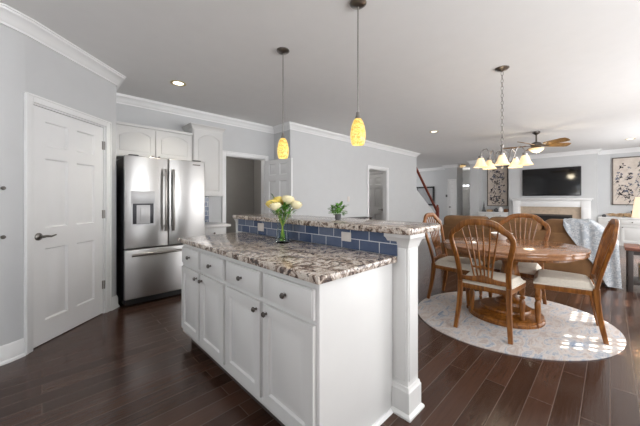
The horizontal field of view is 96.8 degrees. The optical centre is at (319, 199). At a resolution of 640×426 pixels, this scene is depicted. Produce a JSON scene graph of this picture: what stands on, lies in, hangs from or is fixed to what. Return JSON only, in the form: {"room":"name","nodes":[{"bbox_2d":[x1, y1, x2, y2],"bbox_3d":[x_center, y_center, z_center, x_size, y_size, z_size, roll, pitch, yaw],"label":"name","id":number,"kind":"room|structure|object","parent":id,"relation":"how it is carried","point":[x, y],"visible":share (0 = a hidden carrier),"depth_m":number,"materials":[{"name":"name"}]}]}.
{"room":"kitchen","nodes":[
{"label":"kitchen","id":0,"kind":"room"},
{"bbox_2d":[0,23,24,345],"bbox_3d":[-3.264,-0.100,1.409,2.505,2.680,0.180,0,0,-44],"label":"wall","id":1,"kind":"structure","parent":0,"point":[12,42],"depth_m":2.20,"materials":[{"name":"paint"}]},
{"bbox_2d":[0,338,25,365],"bbox_3d":[-3.217,1.171,1.363,2.509,0.138,0.108,0,0,-44],"label":"baseboard","id":2,"kind":"structure","parent":1,"relation":"attached to","point":[15,350],"depth_m":2.19,"materials":[{"name":"paint"}]},
{"bbox_2d":[25,35,115,296],"bbox_3d":[-2.424,-0.100,2.787,0.120,2.680,1.004,0,0,1],"label":"wall","id":3,"kind":"structure","parent":0,"point":[50,75],"depth_m":2.72,"materials":[{"name":"paint"}]},
{"bbox_2d":[24,92,111,354],"bbox_3d":[-2.406,0.186,2.725,0.138,2.107,0.914,0,0,1],"label":"door frame","id":4,"kind":"structure","parent":3,"relation":"in","point":[29,98],"depth_m":2.32,"materials":[{"name":"paint"}]},
{"bbox_2d":[33,105,104,347],"bbox_3d":[-2.368,0.222,2.732,0.088,2.020,0.775,0,0,1],"label":"door","id":5,"kind":"structure","parent":4,"relation":"attached to","point":[67,151],"depth_m":2.66,"materials":[{"name":"paint"}]},
{"bbox_2d":[116,103,273,222],"bbox_3d":[-1.909,-0.100,4.820,2.785,2.680,0.120,0,0,-44],"label":"wall","id":6,"kind":"structure","parent":0,"point":[235,139],"depth_m":4.86,"materials":[{"name":"paint"}]},
{"bbox_2d":[116,121,192,160],"bbox_3d":[-2.367,-0.777,4.005,0.980,0.435,0.395,0,0,-44],"label":"upper cabinet","id":7,"kind":"object","parent":6,"relation":"attached to","point":[141,140],"visible":0.84,"depth_m":3.85,"materials":[{"name":"paint"}]},
{"bbox_2d":[181,122,226,195],"bbox_3d":[-1.843,-0.603,4.521,0.560,1.085,0.390,0,0,-44],"label":"upper cabinet","id":8,"kind":"object","parent":6,"relation":"attached to","point":[207,141],"visible":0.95,"depth_m":4.42,"materials":[{"name":"paint"}]},
{"bbox_2d":[205,196,208,221],"bbox_3d":[-2.008,0.153,4.632,0.390,0.427,0.011,0,0,-44],"label":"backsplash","id":9,"kind":"structure","parent":6,"relation":"attached to","point":[206,197],"depth_m":4.74,"materials":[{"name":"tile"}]},
{"bbox_2d":[222,150,268,222],"bbox_3d":[-1.397,0.190,5.295,0.950,2.100,0.138,0,0,-44],"label":"door frame","id":10,"kind":"structure","parent":6,"relation":"in","point":[261,158],"depth_m":5.22,"materials":[{"name":"paint"}]},
{"bbox_2d":[265,158,292,214],"bbox_3d":[-0.795,0.238,5.282,0.720,1.987,0.088,0,0,40],"label":"door","id":11,"kind":"structure","parent":10,"relation":"attached to","point":[279,172],"depth_m":5.27,"materials":[{"name":"paint"}]},
{"bbox_2d":[226,157,253,233],"bbox_3d":[-3.318,-0.100,7.178,3.900,2.680,0.100,0,0,-44],"label":"wall","id":12,"kind":"structure","parent":0,"point":[239,171],"depth_m":8.08,"materials":[{"name":"beige paint"}]},
{"bbox_2d":[254,160,260,213],"bbox_3d":[-1.026,-0.100,7.553,0.100,2.680,2.570,0,0,-44],"label":"wall","id":13,"kind":"structure","parent":0,"point":[257,163],"depth_m":8.30,"materials":[{"name":"beige paint"}]},
{"bbox_2d":[274,131,285,159],"bbox_3d":[-0.743,-0.100,5.598,0.110,2.680,0.400,0,0,-44],"label":"wall","id":14,"kind":"structure","parent":0,"point":[277,136],"depth_m":5.64,"materials":[{"name":"paint"}]},
{"bbox_2d":[0,0,639,170],"bbox_3d":[2.626,-1.515,7.468,19.800,0.150,11.400,0,0,-44],"label":"ceiling","id":15,"kind":"structure","parent":0,"point":[425,66],"depth_m":2.93,"materials":[{"name":"paint"}]},
{"bbox_2d":[170,80,185,85],"bbox_3d":[-1.745,-1.435,3.498,0.180,0.007,0.180,0,0,-44],"label":"recessed light","id":16,"kind":"object","parent":15,"relation":"in","point":[174,82],"visible":1,"depth_m":3.49,"materials":[{"name":"beige"}]},
{"bbox_2d":[277,47,288,158],"bbox_3d":[-0.355,-0.921,2.731,0.124,1.038,0.124,0,0,-44],"label":"pendant light","id":17,"kind":"object","parent":15,"relation":"hanging from","point":[282,149],"visible":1,"depth_m":2.69,"materials":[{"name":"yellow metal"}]},
{"bbox_2d":[349,0,366,145],"bbox_3d":[0.277,-0.921,2.070,0.124,1.038,0.124,0,0,-44],"label":"pendant light","id":18,"kind":"object","parent":15,"relation":"hanging from","point":[358,133],"visible":1,"depth_m":2.05,"materials":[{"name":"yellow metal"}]},
{"bbox_2d":[473,65,533,168],"bbox_3d":[1.994,-0.890,3.086,0.546,1.100,0.536,0,0,-44],"label":"chandelier","id":19,"kind":"object","parent":15,"relation":"hanging from","point":[502,160],"visible":1,"depth_m":3.10,"materials":[{"name":"white glass"}]},
{"bbox_2d":[503,131,570,152],"bbox_3d":[4.525,-1.210,6.015,1.239,0.460,1.212,0,0,-44],"label":"ceiling fan","id":20,"kind":"object","parent":15,"relation":"hanging from","point":[536,147],"visible":0.98,"depth_m":5.91,"materials":[{"name":"wood"}]},
{"bbox_2d":[0,235,639,425],"bbox_3d":[2.626,1.300,7.468,19.800,0.120,11.400,0,0,-44],"label":"floor","id":21,"kind":"structure","parent":0,"point":[136,364],"depth_m":1.96,"materials":[{"name":"brown wood"}]},
{"bbox_2d":[116,154,204,305],"bbox_3d":[-2.156,0.352,3.825,0.930,1.775,0.876,0,0,-44],"label":"refrigerator","id":22,"kind":"object","parent":21,"relation":"on","point":[160,201],"visible":0.84,"depth_m":3.48,"materials":[{"name":"grey metal"}]},
{"bbox_2d":[205,227,225,234],"bbox_3d":[-1.773,0.823,4.413,0.400,0.835,0.648,0,0,-44],"label":"base cabinet","id":23,"kind":"object","parent":21,"relation":"on","point":[215,230],"visible":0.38,"depth_m":4.22,"materials":[{"name":"paint"}]},
{"bbox_2d":[205,222,230,227],"bbox_3d":[-1.759,0.386,4.434,0.470,0.036,0.638,0,0,-44],"label":"countertop","id":24,"kind":"structure","parent":23,"relation":"on","point":[207,224],"depth_m":4.27,"materials":[{"name":"white stone"}]},
{"bbox_2d":[182,243,392,425],"bbox_3d":[-0.392,0.802,2.054,0.654,0.875,1.716,0,0,-44],"label":"kitchen island","id":25,"kind":"object","parent":21,"relation":"on","point":[307,353],"visible":0.97,"depth_m":1.51,"materials":[{"name":"paint"}]},
{"bbox_2d":[177,232,396,284],"bbox_3d":[-0.397,0.346,2.059,0.634,0.036,1.762,0,0,-44],"label":"island countertop","id":26,"kind":"structure","parent":25,"relation":"on","point":[318,264],"depth_m":1.66,"materials":[{"name":"multicoloured stone"}]},
{"bbox_2d":[276,213,288,243],"bbox_3d":[-0.288,0.215,2.188,0.108,0.225,0.108,0,0,-44],"label":"flower vase","id":27,"kind":"object","parent":26,"relation":"on","point":[282,237],"visible":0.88,"depth_m":2.15,"materials":[{"name":"clear glass"}]},
{"bbox_2d":[265,199,277,213],"bbox_3d":[-0.365,0.153,2.188,0.114,0.319,0.106,0,0,-44],"label":"flower","id":28,"kind":"object","parent":27,"relation":"in","point":[268,202],"visible":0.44,"depth_m":2.15,"materials":[{"name":"yellow plant"}]},
{"bbox_2d":[269,202,280,213],"bbox_3d":[-0.317,0.163,2.144,0.144,0.298,0.093,0,0,-44],"label":"flower","id":29,"kind":"object","parent":27,"relation":"in","point":[274,206],"visible":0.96,"depth_m":2.10,"materials":[{"name":"beige plant"}]},
{"bbox_2d":[274,196,282,211],"bbox_3d":[-0.321,0.142,2.203,0.083,0.341,0.083,0,0,-44],"label":"flower","id":30,"kind":"object","parent":27,"relation":"in","point":[278,198],"visible":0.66,"depth_m":2.17,"materials":[{"name":"yellow plant"}]},
{"bbox_2d":[271,194,295,217],"bbox_3d":[-0.281,0.130,2.198,0.219,0.364,0.234,0,0,26],"label":"sprigs","id":31,"kind":"object","parent":27,"relation":"in","point":[287,206],"visible":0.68,"depth_m":2.14,"materials":[{"name":"green plant"}]},
{"bbox_2d":[281,195,294,211],"bbox_3d":[-0.246,0.138,2.178,0.104,0.349,0.111,0,0,-44],"label":"flower","id":32,"kind":"object","parent":27,"relation":"in","point":[286,198],"visible":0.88,"depth_m":2.14,"materials":[{"name":"beige plant"}]},
{"bbox_2d":[290,200,302,212],"bbox_3d":[-0.207,0.156,2.158,0.152,0.312,0.097,0,0,-15],"label":"flower","id":33,"kind":"object","parent":27,"relation":"in","point":[295,204],"visible":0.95,"depth_m":2.13,"materials":[{"name":"beige plant"}]},
{"bbox_2d":[234,219,396,255],"bbox_3d":[-0.190,0.719,2.374,0.150,1.043,1.920,0,0,-44],"label":"backsplash","id":34,"kind":"structure","parent":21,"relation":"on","point":[373,242],"depth_m":2.05,"materials":[{"name":"tile"}]},
{"bbox_2d":[258,223,263,230],"bbox_3d":[-0.559,0.255,2.671,0.011,0.075,0.100,0,0,-44],"label":"outlet","id":35,"kind":"object","parent":34,"relation":"attached to","point":[260,225],"visible":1,"depth_m":2.66,"materials":[{"name":"white plastic"}]},
{"bbox_2d":[233,214,440,234],"bbox_3d":[-0.048,0.177,2.447,0.485,0.038,2.035,0,0,-44],"label":"bar","id":36,"kind":"object","parent":34,"relation":"on","point":[369,225],"visible":1,"depth_m":1.97,"materials":[{"name":"multicoloured stone"}]},
{"bbox_2d":[328,201,346,219],"bbox_3d":[0.150,0.082,2.293,0.170,0.151,0.175,0,0,26],"label":"potted plant","id":37,"kind":"object","parent":36,"relation":"on","point":[336,207],"visible":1,"depth_m":2.26,"materials":[{"name":"green plant"}]},
{"bbox_2d":[341,232,350,241],"bbox_3d":[0.175,0.248,1.921,0.011,0.062,0.085,0,0,-44],"label":"outlet","id":38,"kind":"object","parent":34,"relation":"attached to","point":[345,236],"visible":1,"depth_m":1.92,"materials":[{"name":"white plastic"}]},
{"bbox_2d":[350,217,371,218],"bbox_3d":[0.897,0.820,6.532,0.720,0.840,0.240,0,0,-44],"label":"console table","id":39,"kind":"object","parent":21,"relation":"on","point":[350,217],"visible":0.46,"depth_m":6.49,"materials":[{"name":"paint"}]},
{"bbox_2d":[384,233,424,422],"bbox_3d":[0.505,0.719,1.700,0.180,1.043,0.170,0,0,-44],"label":"post","id":40,"kind":"object","parent":21,"relation":"on","point":[406,384],"visible":0.9,"depth_m":1.65,"materials":[{"name":"paint"}]},
{"bbox_2d":[417,168,438,217],"bbox_3d":[3.613,-0.012,9.694,1.964,2.503,0.110,0,0,-44],"label":"stair railing","id":41,"kind":"object","parent":21,"relation":"on","point":[436,207],"visible":0.7,"depth_m":9.87,"materials":[{"name":"red wood"}]},
{"bbox_2d":[478,211,508,218],"bbox_3d":[6.178,0.830,10.056,0.498,0.820,0.920,0,0,-44],"label":"base cabinet","id":42,"kind":"object","parent":21,"relation":"on","point":[489,215],"visible":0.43,"depth_m":9.88,"materials":[{"name":"paint"}]},
{"bbox_2d":[418,291,625,360],"bbox_3d":[1.989,1.235,3.009,1.806,0.010,1.715,0,0,-44],"label":"round rug","id":43,"kind":"object","parent":21,"relation":"on","point":[568,333],"visible":0.74,"depth_m":2.62,"materials":[{"name":"beige carpet"}]},
{"bbox_2d":[423,213,482,307],"bbox_3d":[1.657,0.700,3.568,0.545,1.065,0.598,0,0,-44],"label":"dining chair","id":44,"kind":"object","parent":43,"relation":"on","point":[444,262],"visible":0.73,"depth_m":3.53,"materials":[{"name":"brown wood"}]},
{"bbox_2d":[435,256,482,270],"bbox_3d":[1.712,0.763,3.512,0.496,0.070,0.440,0,0,-44],"label":"seat cushion","id":45,"kind":"object","parent":44,"relation":"on","point":[445,262],"depth_m":3.42,"materials":[{"name":"beige fabric"}]},
{"bbox_2d":[449,219,525,344],"bbox_3d":[1.613,0.700,2.726,0.598,1.065,0.545,0,0,-44],"label":"dining chair","id":46,"kind":"object","parent":43,"relation":"on","point":[507,284],"visible":0.94,"depth_m":2.60,"materials":[{"name":"brown wood"}]},
{"bbox_2d":[463,269,525,290],"bbox_3d":[1.669,0.763,2.781,0.440,0.070,0.496,0,0,-44],"label":"seat cushion","id":47,"kind":"object","parent":46,"relation":"on","point":[469,279],"depth_m":2.65,"materials":[{"name":"beige fabric"}]},
{"bbox_2d":[444,237,590,328],"bbox_3d":[2.055,0.853,3.075,1.201,0.749,1.274,0,0,-44],"label":"dining table","id":48,"kind":"object","parent":43,"relation":"on","point":[492,310],"visible":0.75,"depth_m":2.85,"materials":[{"name":"brown wood"}]},
{"bbox_2d":[491,232,512,239],"bbox_3d":[2.201,0.439,3.442,0.236,0.078,0.236,0,0,-44],"label":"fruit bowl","id":49,"kind":"object","parent":48,"relation":"on","point":[500,236],"visible":0.67,"depth_m":3.40,"materials":[{"name":"white ceramic"}]},
{"bbox_2d":[488,213,550,304],"bbox_3d":[2.360,0.700,3.380,0.598,1.065,0.545,0,0,-44],"label":"dining chair","id":50,"kind":"object","parent":43,"relation":"on","point":[527,270],"visible":0.35,"depth_m":3.35,"materials":[{"name":"brown wood"}]},
{"bbox_2d":[489,260,541,274],"bbox_3d":[2.303,0.763,3.325,0.440,0.070,0.496,0,0,-44],"label":"seat cushion","id":51,"kind":"object","parent":50,"relation":"on","point":[525,268],"depth_m":3.17,"materials":[{"name":"beige fabric"}]},
{"bbox_2d":[533,219,619,343],"bbox_3d":[2.432,0.700,2.730,0.598,1.065,0.545,0,0,39],"label":"dining chair","id":52,"kind":"object","parent":43,"relation":"on","point":[545,279],"visible":0.98,"depth_m":2.61,"materials":[{"name":"brown wood"}]},
{"bbox_2d":[533,269,593,290],"bbox_3d":[2.370,0.763,2.779,0.440,0.070,0.496,0,0,39],"label":"seat cushion","id":53,"kind":"object","parent":52,"relation":"on","point":[545,278],"depth_m":2.66,"materials":[{"name":"beige fabric"}]},
{"bbox_2d":[441,215,610,287],"bbox_3d":[3.599,0.772,5.140,0.945,0.935,2.450,0,0,-44],"label":"sofa","id":54,"kind":"object","parent":21,"relation":"on","point":[558,233],"visible":0.34,"depth_m":4.65,"materials":[{"name":"brown fabric"}]},
{"bbox_2d":[444,215,488,227],"bbox_3d":[2.830,0.472,5.501,0.340,0.335,0.787,0,0,-44],"label":"cushion","id":55,"kind":"object","parent":54,"relation":"on","point":[450,221],"depth_m":5.47,"materials":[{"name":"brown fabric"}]},
{"bbox_2d":[488,217,543,230],"bbox_3d":[3.387,0.472,4.932,0.340,0.335,0.787,0,0,-44],"label":"cushion","id":56,"kind":"object","parent":54,"relation":"on","point":[540,227],"depth_m":4.76,"materials":[{"name":"brown fabric"}]},
{"bbox_2d":[544,219,567,233],"bbox_3d":[3.857,0.472,4.452,0.340,0.335,0.537,0,0,-44],"label":"cushion","id":57,"kind":"object","parent":54,"relation":"on","point":[556,225],"depth_m":4.41,"materials":[{"name":"brown fabric"}]},
{"bbox_2d":[563,218,621,288],"bbox_3d":[4.021,0.749,4.197,0.322,0.934,0.633,0,0,-44],"label":"throw blanket","id":58,"kind":"object","parent":54,"relation":"on","point":[587,233],"visible":0.75,"depth_m":4.09,"materials":[{"name":"grey fabric"}]},
{"bbox_2d":[510,198,592,220],"bbox_3d":[6.951,0.595,8.659,0.549,1.290,1.980,0,0,-44],"label":"fireplace mantel","id":59,"kind":"object","parent":21,"relation":"on","point":[545,208],"visible":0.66,"depth_m":8.71,"materials":[{"name":"paint"}]},
{"bbox_2d":[510,198,592,200],"bbox_3d":[7.077,-0.018,8.781,0.199,0.065,1.980,0,0,-44],"label":"mantel shelf","id":60,"kind":"object","parent":59,"relation":"attached to","point":[514,199],"depth_m":8.68,"materials":[{"name":"paint"}]},
{"bbox_2d":[534,214,571,216],"bbox_3d":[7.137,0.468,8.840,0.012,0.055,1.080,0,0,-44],"label":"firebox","id":61,"kind":"object","parent":59,"relation":"attached to","point":[540,215],"depth_m":8.75,"materials":[{"name":"metal"}]},
{"bbox_2d":[598,216,639,245],"bbox_3d":[8.622,0.860,7.559,0.498,0.760,1.740,0,0,-44],"label":"base cabinet","id":62,"kind":"object","parent":21,"relation":"on","point":[629,229],"visible":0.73,"depth_m":7.64,"materials":[{"name":"paint"}]},
{"bbox_2d":[606,213,631,216],"bbox_3d":[8.360,0.417,7.832,0.189,0.112,0.680,0,0,-44],"label":"garland","id":63,"kind":"object","parent":62,"relation":"on","point":[609,214],"visible":0.73,"depth_m":7.85,"materials":[{"name":"wicker"}]},
{"bbox_2d":[624,243,639,291],"bbox_3d":[4.601,0.941,3.776,0.540,0.598,0.760,0,0,-44],"label":"side table","id":64,"kind":"object","parent":21,"relation":"on","point":[631,249],"visible":1,"depth_m":3.84,"materials":[{"name":"paint"}]},
{"bbox_2d":[631,197,639,245],"bbox_3d":[4.525,0.302,3.926,0.300,0.680,0.300,0,0,-44],"label":"table lamp","id":65,"kind":"object","parent":64,"relation":"on","point":[636,207],"visible":1,"depth_m":3.94,"materials":[{"name":"beige fabric"}]},
{"bbox_2d":[634,276,639,285],"bbox_3d":[4.601,1.125,3.776,0.480,0.030,0.700,0,0,-44],"label":"shelf","id":66,"kind":"object","parent":64,"relation":"attached to","point":[636,279],"depth_m":3.87,"materials":[{"name":"paint"}]},
{"bbox_2d":[638,262,639,279],"bbox_3d":[4.560,0.995,3.834,0.320,0.229,0.340,0,0,-44],"label":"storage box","id":67,"kind":"object","parent":64,"relation":"on","point":[639,262],"visible":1,"depth_m":3.94,"materials":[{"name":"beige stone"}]},
{"bbox_2d":[286,129,441,232],"bbox_3d":[1.854,-0.100,7.777,6.870,2.680,0.120,0,0,-44],"label":"wall","id":68,"kind":"structure","parent":0,"point":[326,171],"depth_m":6.44,"materials":[{"name":"paint"}]},
{"bbox_2d":[0,3,419,156],"bbox_3d":[-0.670,-1.383,4.823,10.990,0.115,1.610,0,0,-44],"label":"crown molding","id":69,"kind":"structure","parent":68,"relation":"attached to","point":[10,17],"depth_m":3.38,"materials":[{"name":"paint"}]},
{"bbox_2d":[367,165,388,219],"bbox_3d":[1.471,0.190,7.375,0.960,2.100,0.138,0,0,-44],"label":"door frame","id":70,"kind":"structure","parent":68,"relation":"in","point":[369,167],"depth_m":7.62,"materials":[{"name":"paint"}]},
{"bbox_2d":[417,170,444,224],"bbox_3d":[4.206,-0.100,13.787,0.100,2.680,4.180,0,0,-44],"label":"wall","id":71,"kind":"structure","parent":0,"point":[436,178],"depth_m":12.66,"materials":[{"name":"paint"}]},
{"bbox_2d":[417,186,433,205],"bbox_3d":[4.827,-0.180,13.051,0.038,0.860,0.860,0,0,-44],"label":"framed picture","id":72,"kind":"object","parent":71,"relation":"attached to","point":[421,190],"visible":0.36,"depth_m":12.97,"materials":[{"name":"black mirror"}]},
{"bbox_2d":[418,164,462,171],"bbox_3d":[4.125,-1.383,13.305,0.690,0.115,4.755,0,0,-44],"label":"crown molding","id":73,"kind":"structure","parent":71,"relation":"attached to","point":[453,165],"depth_m":12.46,"materials":[{"name":"paint"}]},
{"bbox_2d":[445,167,462,215],"bbox_3d":[5.591,-0.100,11.886,0.620,2.680,0.495,0,0,-44],"label":"wall","id":74,"kind":"structure","parent":0,"point":[450,173],"depth_m":11.76,"materials":[{"name":"paint"}]},
{"bbox_2d":[448,179,456,214],"bbox_3d":[5.439,0.195,11.656,0.138,2.090,0.350,0,0,-44],"label":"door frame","id":75,"kind":"structure","parent":74,"relation":"in","point":[448,179],"depth_m":11.51,"materials":[{"name":"paint"}]},
{"bbox_2d":[449,181,454,214],"bbox_3d":[5.393,0.221,11.611,0.087,2.022,0.230,0,0,-44],"label":"door","id":76,"kind":"structure","parent":75,"relation":"attached to","point":[451,183],"depth_m":11.62,"materials":[{"name":"paint"}]},
{"bbox_2d":[463,171,469,183],"bbox_3d":[7.400,-0.100,14.241,0.100,2.680,4.000,0,0,-44],"label":"wall","id":77,"kind":"structure","parent":0,"point":[466,174],"depth_m":14.23,"materials":[{"name":"paint"}]},
{"bbox_2d":[463,186,469,215],"bbox_3d":[7.328,0.276,14.240,0.035,1.912,0.620,0,0,-44],"label":"door","id":78,"kind":"structure","parent":77,"relation":"in","point":[466,193],"depth_m":14.21,"materials":[{"name":"paint"}]},
{"bbox_2d":[470,164,481,215],"bbox_3d":[5.823,-0.100,10.563,0.500,2.680,0.290,0,0,-44],"label":"wall","id":79,"kind":"structure","parent":0,"point":[475,173],"depth_m":10.41,"materials":[{"name":"paint"}]},
{"bbox_2d":[509,153,597,222],"bbox_3d":[7.434,-0.100,9.131,0.800,2.680,2.150,0,0,-44],"label":"wall","id":80,"kind":"structure","parent":0,"point":[588,163],"depth_m":8.48,"materials":[{"name":"paint"}]},
{"bbox_2d":[522,166,580,195],"bbox_3d":[7.144,-0.560,8.813,0.056,0.860,1.420,0,0,-44],"label":"television","id":81,"kind":"object","parent":80,"relation":"attached to","point":[561,181],"visible":1,"depth_m":8.75,"materials":[{"name":"black plastic"}]},
{"bbox_2d":[482,152,639,216],"bbox_3d":[7.907,-0.100,8.720,0.100,2.680,5.400,0,0,-44],"label":"wall","id":82,"kind":"structure","parent":0,"point":[605,206],"depth_m":8.27,"materials":[{"name":"paint"}]},
{"bbox_2d":[487,166,507,207],"bbox_3d":[6.362,-0.447,10.193,0.043,1.465,0.646,0,0,-44],"label":"framed print","id":83,"kind":"object","parent":82,"relation":"attached to","point":[497,179],"visible":0.99,"depth_m":10.18,"materials":[{"name":"paper"}]},
{"bbox_2d":[467,147,639,163],"bbox_3d":[7.624,-1.383,8.659,0.590,0.115,5.710,0,0,-44],"label":"crown molding","id":84,"kind":"structure","parent":82,"relation":"attached to","point":[635,149],"depth_m":8.32,"materials":[{"name":"paint"}]},
{"bbox_2d":[612,156,639,204],"bbox_3d":[8.843,-0.511,7.659,0.043,1.377,1.374,0,0,-44],"label":"framed print","id":85,"kind":"object","parent":82,"relation":"attached to","point":[625,170],"visible":0.96,"depth_m":7.95,"materials":[{"name":"paper"}]},
{"bbox_3d":[1.507,-0.100,8.982,0.080,2.680,2.070,0,0,-44],"label":"wall","id":86,"kind":"structure","parent":0,"visible":0},
{"bbox_2d":[369,174,382,219],"bbox_3d":[1.635,0.226,8.724,0.088,2.012,0.760,0,0,-44],"label":"door","id":87,"kind":"structure","parent":86,"relation":"in","point":[375,181],"depth_m":8.65,"materials":[{"name":"paint"}]},
{"bbox_2d":[369,171,382,174],"bbox_3d":[1.700,0.185,8.787,0.138,2.110,0.920,0,0,-44],"label":"closet door","id":88,"kind":"structure","parent":86,"relation":"in","point":[376,172],"depth_m":8.67,"materials":[{"name":"paint"}]},
{"bbox_3d":[-2.681,-0.100,3.547,0.100,2.680,0.820,0,0,-44],"label":"wall","id":89,"kind":"structure","parent":0,"visible":0},
{"bbox_2d":[112,295,119,309],"bbox_3d":[-2.593,1.171,3.495,0.106,0.138,0.817,0,0,-44],"label":"baseboard","id":90,"kind":"structure","parent":89,"relation":"attached to","point":[115,304],"depth_m":3.25,"materials":[{"name":"paint"}]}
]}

